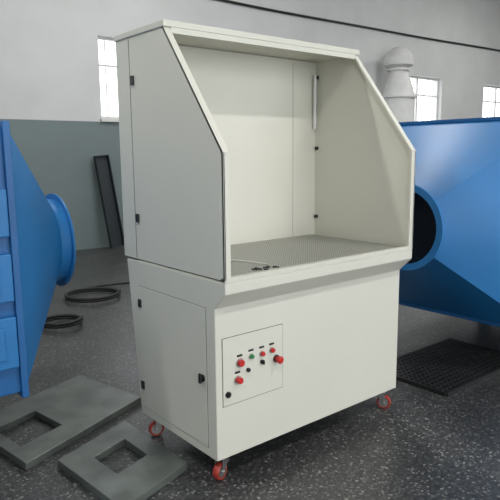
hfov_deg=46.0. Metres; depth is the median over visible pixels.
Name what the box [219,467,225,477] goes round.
hub
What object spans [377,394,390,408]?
tyre
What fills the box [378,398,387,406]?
hub
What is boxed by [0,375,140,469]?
slab
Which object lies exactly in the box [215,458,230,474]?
caster fork
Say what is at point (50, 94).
wall
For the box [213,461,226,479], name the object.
tyre
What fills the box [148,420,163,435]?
tyre
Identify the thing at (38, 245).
hood
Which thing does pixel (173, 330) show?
door
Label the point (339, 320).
base cabinet
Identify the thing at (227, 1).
cable
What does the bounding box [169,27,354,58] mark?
front roof lip
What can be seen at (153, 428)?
hub
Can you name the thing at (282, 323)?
door
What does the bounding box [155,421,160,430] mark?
caster fork
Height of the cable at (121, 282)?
0.018 m
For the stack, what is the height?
3.530 m
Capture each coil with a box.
[44,314,82,328]
[64,287,120,302]
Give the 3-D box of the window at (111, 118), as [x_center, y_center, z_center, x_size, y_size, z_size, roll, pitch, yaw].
[-1.631,-2.600,9.175,1.660,1.230,0.268,-8,12,-39]
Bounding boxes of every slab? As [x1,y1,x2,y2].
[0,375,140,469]
[57,421,186,499]
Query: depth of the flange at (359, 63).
3.00 m
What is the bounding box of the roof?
[114,19,358,61]
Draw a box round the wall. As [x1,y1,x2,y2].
[0,0,499,249]
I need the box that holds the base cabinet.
[127,246,411,460]
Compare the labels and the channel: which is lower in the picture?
the labels
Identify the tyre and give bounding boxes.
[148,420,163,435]
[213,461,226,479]
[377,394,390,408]
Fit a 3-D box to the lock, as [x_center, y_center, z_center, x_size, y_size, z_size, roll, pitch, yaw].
[-0.087,0.600,2.436,0.026,0.026,0.014,-8,12,-39]
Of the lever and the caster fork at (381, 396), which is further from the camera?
the caster fork at (381, 396)
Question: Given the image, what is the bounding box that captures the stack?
[382,47,416,121]
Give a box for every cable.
[90,282,129,286]
[217,0,499,50]
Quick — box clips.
[314,76,318,217]
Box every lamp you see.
[238,359,244,366]
[313,75,315,128]
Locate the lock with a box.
[225,392,230,397]
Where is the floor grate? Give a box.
[396,338,499,396]
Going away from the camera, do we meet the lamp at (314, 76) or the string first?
the string
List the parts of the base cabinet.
side door gap, table rim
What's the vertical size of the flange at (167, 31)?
0.999 m
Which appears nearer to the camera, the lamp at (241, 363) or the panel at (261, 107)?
the lamp at (241, 363)
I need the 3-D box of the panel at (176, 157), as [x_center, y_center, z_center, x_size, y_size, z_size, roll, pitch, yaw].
[-0.361,-0.422,2.499,0.016,1.004,0.813,-8,12,-39]
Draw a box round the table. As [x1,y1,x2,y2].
[231,234,401,275]
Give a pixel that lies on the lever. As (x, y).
(199, 374)
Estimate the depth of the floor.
2.90 m
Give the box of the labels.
[235,342,273,373]
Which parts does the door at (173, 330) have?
side hinge, side hinge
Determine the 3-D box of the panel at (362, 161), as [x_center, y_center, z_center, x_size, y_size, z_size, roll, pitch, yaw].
[0.569,-0.554,3.257,0.006,1.004,0.813,-8,12,-39]
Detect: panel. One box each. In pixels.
[115,27,225,280]
[178,45,315,244]
[314,58,415,245]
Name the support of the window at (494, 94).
in the wall
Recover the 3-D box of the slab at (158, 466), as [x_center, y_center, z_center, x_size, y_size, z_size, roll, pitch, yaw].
[-0.583,0.955,2.641,0.430,0.035,0.679,-8,12,-39]
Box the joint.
[127,256,224,281]
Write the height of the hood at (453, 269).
1.590 m
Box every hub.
[151,425,161,433]
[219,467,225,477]
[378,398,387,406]
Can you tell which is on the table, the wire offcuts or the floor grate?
the wire offcuts
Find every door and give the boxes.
[138,286,207,446]
[222,323,282,407]
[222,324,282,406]
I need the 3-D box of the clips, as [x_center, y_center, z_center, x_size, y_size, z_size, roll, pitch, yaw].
[0.390,-0.597,3.454,0.014,0.818,0.015,-8,12,-39]
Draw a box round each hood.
[0,121,75,397]
[398,116,499,326]
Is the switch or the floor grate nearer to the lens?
the switch
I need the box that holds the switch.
[236,377,243,383]
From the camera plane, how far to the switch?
2.45 m
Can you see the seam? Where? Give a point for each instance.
(128, 41)
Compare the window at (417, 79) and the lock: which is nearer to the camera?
the lock
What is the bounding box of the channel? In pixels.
[93,155,123,247]
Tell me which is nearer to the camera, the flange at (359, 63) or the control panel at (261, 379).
the control panel at (261, 379)
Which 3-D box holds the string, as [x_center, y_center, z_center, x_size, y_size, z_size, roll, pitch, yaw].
[-0.080,0.056,2.622,0.293,0.007,0.145,-2,9,-10]
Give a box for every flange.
[162,26,230,279]
[354,55,415,246]
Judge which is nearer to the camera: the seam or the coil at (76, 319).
the seam
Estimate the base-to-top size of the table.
0.015 m
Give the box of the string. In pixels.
[231,259,266,264]
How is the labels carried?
attached to the control panel at (261, 379)
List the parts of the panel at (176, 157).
hood latch, hood latch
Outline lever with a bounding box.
[198,373,201,383]
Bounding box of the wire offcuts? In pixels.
[251,265,278,269]
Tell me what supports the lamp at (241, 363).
attached to the control panel at (261, 379)
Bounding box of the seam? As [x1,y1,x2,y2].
[128,41,136,248]
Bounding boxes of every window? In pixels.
[98,36,118,121]
[410,76,438,120]
[483,85,499,116]
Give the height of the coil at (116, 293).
0.070 m
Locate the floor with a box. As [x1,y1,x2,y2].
[0,245,499,499]
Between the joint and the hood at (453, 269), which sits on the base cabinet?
the joint
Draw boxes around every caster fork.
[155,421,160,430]
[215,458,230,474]
[373,391,386,404]
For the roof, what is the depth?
2.82 m

